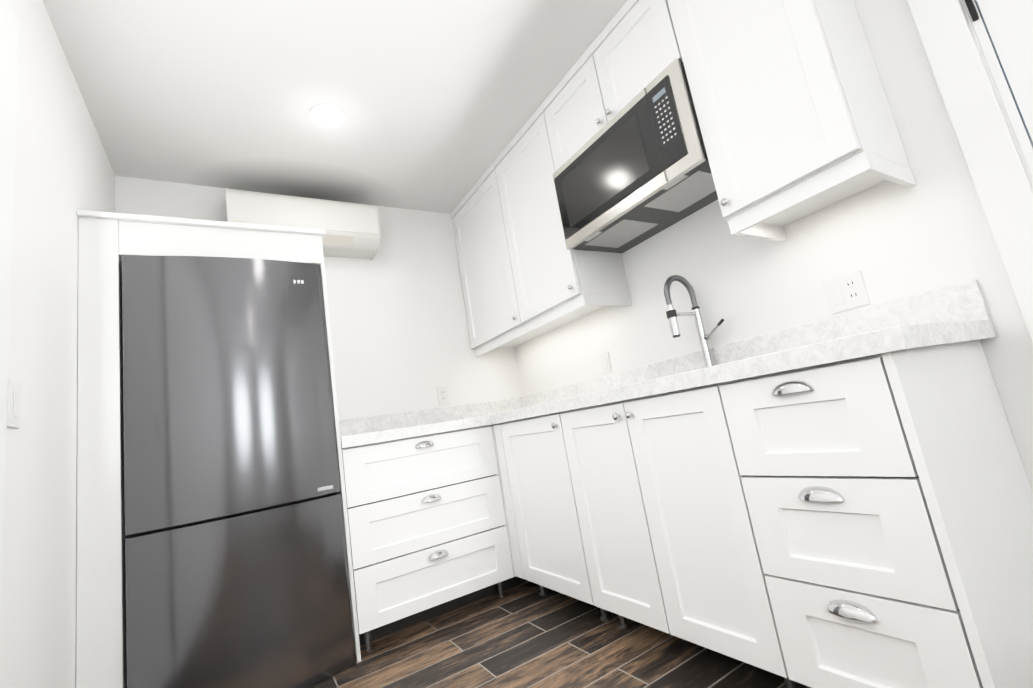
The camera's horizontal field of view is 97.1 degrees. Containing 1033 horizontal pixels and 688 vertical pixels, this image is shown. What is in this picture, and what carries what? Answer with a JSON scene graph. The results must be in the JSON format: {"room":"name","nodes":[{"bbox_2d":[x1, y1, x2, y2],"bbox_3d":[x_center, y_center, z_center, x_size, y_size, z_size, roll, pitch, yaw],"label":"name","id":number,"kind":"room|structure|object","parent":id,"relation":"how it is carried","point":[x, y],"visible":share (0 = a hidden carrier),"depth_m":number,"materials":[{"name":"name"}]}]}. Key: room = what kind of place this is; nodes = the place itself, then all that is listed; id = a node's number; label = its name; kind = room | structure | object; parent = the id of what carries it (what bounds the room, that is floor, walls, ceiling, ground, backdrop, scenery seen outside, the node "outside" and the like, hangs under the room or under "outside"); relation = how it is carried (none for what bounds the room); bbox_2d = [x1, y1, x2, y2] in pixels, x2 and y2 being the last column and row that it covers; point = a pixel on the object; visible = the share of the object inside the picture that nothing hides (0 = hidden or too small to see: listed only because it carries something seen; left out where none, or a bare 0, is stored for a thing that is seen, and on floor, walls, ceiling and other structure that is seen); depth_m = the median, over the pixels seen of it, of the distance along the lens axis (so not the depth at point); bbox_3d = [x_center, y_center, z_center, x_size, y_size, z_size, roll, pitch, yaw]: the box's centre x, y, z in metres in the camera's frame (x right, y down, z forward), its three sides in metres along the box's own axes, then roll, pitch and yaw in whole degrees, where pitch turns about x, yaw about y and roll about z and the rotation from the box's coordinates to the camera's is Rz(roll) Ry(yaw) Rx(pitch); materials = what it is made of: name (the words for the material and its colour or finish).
{"room":"kitchen","nodes":[
{"label":"kitchen","id":0,"kind":"room"},
{"bbox_2d":[0,0,114,687],"bbox_3d":[-0.464,-0.364,-0.290,0.120,2.440,5.850,-3,-12,-32],"label":"wall","id":1,"kind":"structure","parent":0,"point":[63,172],"depth_m":1.36,"materials":[{"name":"paint"}]},
{"bbox_2d":[0,0,18,608],"bbox_3d":[-1.158,0.143,0.999,0.024,2.120,0.130,-3,-12,-32],"label":"door frame","id":2,"kind":"structure","parent":1,"relation":"attached to","point":[9,33],"depth_m":1.11,"materials":[{"name":"white paint"}]},
{"bbox_2d":[6,380,20,428],"bbox_3d":[-1.255,0.151,1.140,0.010,0.115,0.070,-3,-12,-32],"label":"light switch","id":3,"kind":"object","parent":1,"relation":"attached to","point":[13,402],"visible":0.88,"depth_m":1.13,"materials":[{"name":"white plastic"}]},
{"bbox_2d":[115,176,521,420],"bbox_3d":[-0.954,0.270,2.829,2.900,2.440,0.120,-3,-12,-32],"label":"wall","id":4,"kind":"structure","parent":0,"point":[400,337],"depth_m":2.98,"materials":[{"name":"paint"}]},
{"bbox_2d":[226,188,379,259],"bbox_3d":[-1.247,-0.706,2.713,0.800,0.298,0.223,-3,-12,-32],"label":"air conditioner","id":5,"kind":"object","parent":4,"relation":"attached to","point":[352,230],"visible":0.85,"depth_m":2.67,"materials":[{"name":"white plastic"}]},
{"bbox_2d":[437,386,449,404],"bbox_3d":[-0.484,0.341,3.019,0.072,0.116,0.008,-3,-12,-32],"label":"electrical outlet","id":6,"kind":"object","parent":4,"relation":"attached to","point":[443,396],"visible":1,"depth_m":3.02,"materials":[{"name":"white plastic"}]},
{"bbox_2d":[42,0,626,213],"bbox_3d":[0.359,-1.644,0.568,2.900,0.080,6.250,-3,-12,-32],"label":"ceiling","id":7,"kind":"structure","parent":0,"point":[438,103],"depth_m":2.02,"materials":[{"name":"paint"}]},
{"bbox_2d":[310,104,344,126],"bbox_3d":[-0.911,-1.096,2.200,0.156,0.045,0.156,-3,-12,-32],"label":"recessed light","id":8,"kind":"object","parent":7,"relation":"in","point":[328,115],"visible":1,"depth_m":2.18,"materials":[{"name":"white paint"}]},
{"bbox_2d":[308,581,810,687],"bbox_3d":[0.761,0.795,0.136,2.900,0.060,6.250,-3,-12,-32],"label":"floor","id":9,"kind":"structure","parent":0,"point":[524,635],"depth_m":1.72,"materials":[{"name":"brown wood"}]},
{"bbox_2d":[76,210,360,687],"bbox_3d":[-1.309,0.473,2.074,0.878,1.899,0.678,-3,-12,-32],"label":"surround","id":10,"kind":"object","parent":9,"relation":"on","point":[107,241],"visible":0.62,"depth_m":1.68,"materials":[{"name":"white paint"}]},
{"bbox_2d":[122,256,355,687],"bbox_3d":[-1.240,0.550,2.056,0.716,1.720,0.684,-3,-12,-32],"label":"fridge","id":11,"kind":"object","parent":9,"relation":"on","point":[236,571],"visible":1,"depth_m":1.76,"materials":[{"name":"grey metal"}]},
{"bbox_2d":[342,424,527,650],"bbox_3d":[-0.460,0.931,2.444,0.933,0.864,0.713,-3,-12,-32],"label":"base cabinet","id":12,"kind":"object","parent":9,"relation":"on","point":[432,526],"visible":0.79,"depth_m":2.16,"materials":[{"name":"white wood"}]},
{"bbox_2d":[339,402,490,448],"bbox_3d":[-0.634,0.440,2.506,0.750,0.166,0.661,-3,-12,-32],"label":"countertop","id":13,"kind":"structure","parent":12,"relation":"on","point":[397,426],"depth_m":2.69,"materials":[{"name":"stone"}]},
{"bbox_2d":[494,414,585,601],"bbox_3d":[0.366,0.762,2.264,0.607,0.864,0.595,-3,-12,-32],"label":"base cabinet","id":14,"kind":"object","parent":9,"relation":"on","point":[549,559],"depth_m":2.11,"materials":[{"name":"white wood"}]},
{"bbox_2d":[487,280,996,424],"bbox_3d":[0.410,0.200,2.122,0.633,0.166,2.469,-3,-12,-32],"label":"countertop","id":15,"kind":"structure","parent":14,"relation":"on","point":[907,323],"depth_m":1.46,"materials":[{"name":"stone"}]},
{"bbox_2d":[664,275,723,367],"bbox_3d":[0.747,-0.091,1.900,0.212,0.446,0.140,-3,-12,-32],"label":"faucet","id":16,"kind":"object","parent":15,"relation":"on","point":[672,314],"visible":0.88,"depth_m":1.94,"materials":[{"name":"silver metal"}]},
{"bbox_2d":[550,386,769,671],"bbox_3d":[0.704,0.609,1.711,0.607,0.864,0.808,-3,-12,-32],"label":"base cabinet","id":17,"kind":"object","parent":9,"relation":"on","point":[657,544],"depth_m":1.51,"materials":[{"name":"white wood"}]},
{"bbox_2d":[931,312,996,344],"bbox_3d":[0.929,0.029,1.305,0.360,0.050,0.507,-3,-12,-32],"label":"countertop","id":18,"kind":"structure","parent":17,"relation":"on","point":[955,314],"depth_m":1.18,"materials":[{"name":"stone"}]},
{"bbox_2d":[706,340,1032,687],"bbox_3d":[1.002,0.473,1.225,0.607,0.864,0.436,-3,-12,-32],"label":"base cabinet","id":19,"kind":"object","parent":9,"relation":"on","point":[865,522],"depth_m":1.04,"materials":[{"name":"white wood"}]},
{"bbox_2d":[514,0,1032,491],"bbox_3d":[1.543,-0.473,0.966,0.120,2.440,5.850,-3,-12,-32],"label":"wall","id":20,"kind":"structure","parent":0,"point":[924,234],"depth_m":1.52,"materials":[{"name":"paint"}]},
{"bbox_2d":[450,109,621,351],"bbox_3d":[0.055,-0.610,2.885,0.349,1.034,1.217,-3,-12,-32],"label":"upper cabinet","id":21,"kind":"object","parent":20,"relation":"attached to","point":[516,285],"depth_m":2.69,"materials":[{"name":"white wood"}]},
{"bbox_2d":[599,351,611,373],"bbox_3d":[0.499,0.106,2.561,0.009,0.116,0.072,-3,-12,-32],"label":"light switch","id":22,"kind":"object","parent":20,"relation":"attached to","point":[605,362],"visible":1,"depth_m":2.55,"materials":[{"name":"white plastic"}]},
{"bbox_2d":[538,0,773,299],"bbox_3d":[0.564,-0.841,2.054,0.349,1.034,0.822,-3,-12,-32],"label":"upper cabinet","id":23,"kind":"object","parent":20,"relation":"attached to","point":[633,48],"depth_m":2.06,"materials":[{"name":"white wood"}]},
{"bbox_2d":[553,58,717,252],"bbox_3d":[0.566,-0.753,2.031,0.378,0.403,0.777,-3,-12,-32],"label":"over-the-range microwave","id":24,"kind":"object","parent":23,"relation":"attached to","point":[634,171],"visible":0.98,"depth_m":1.88,"materials":[{"name":"grey metal"}]},
{"bbox_2d":[662,0,912,235],"bbox_3d":[0.867,-0.979,1.557,0.349,1.034,0.412,-3,-12,-32],"label":"upper cabinet","id":25,"kind":"object","parent":20,"relation":"attached to","point":[796,121],"depth_m":1.40,"materials":[{"name":"white wood"}]},
{"bbox_2d":[822,270,869,313],"bbox_3d":[1.116,-0.175,1.550,0.009,0.116,0.118,-3,-12,-32],"label":"double electrical outlet","id":26,"kind":"object","parent":20,"relation":"attached to","point":[846,292],"visible":1,"depth_m":1.55,"materials":[{"name":"white plastic"}]},
{"bbox_2d":[906,0,1032,345],"bbox_3d":[1.612,-0.363,0.839,0.148,2.160,1.070,-3,-12,-32],"label":"door frame","id":27,"kind":"structure","parent":20,"relation":"attached to","point":[999,178],"depth_m":1.24,"materials":[{"name":"white paint"}]},
{"bbox_2d":[965,0,1032,141],"bbox_3d":[1.593,-0.289,0.818,0.056,2.000,0.794,-3,-12,-32],"label":"door leaf","id":28,"kind":"structure","parent":20,"relation":"in","point":[1009,24],"depth_m":1.20,"materials":[{"name":"white paint"}]}
]}

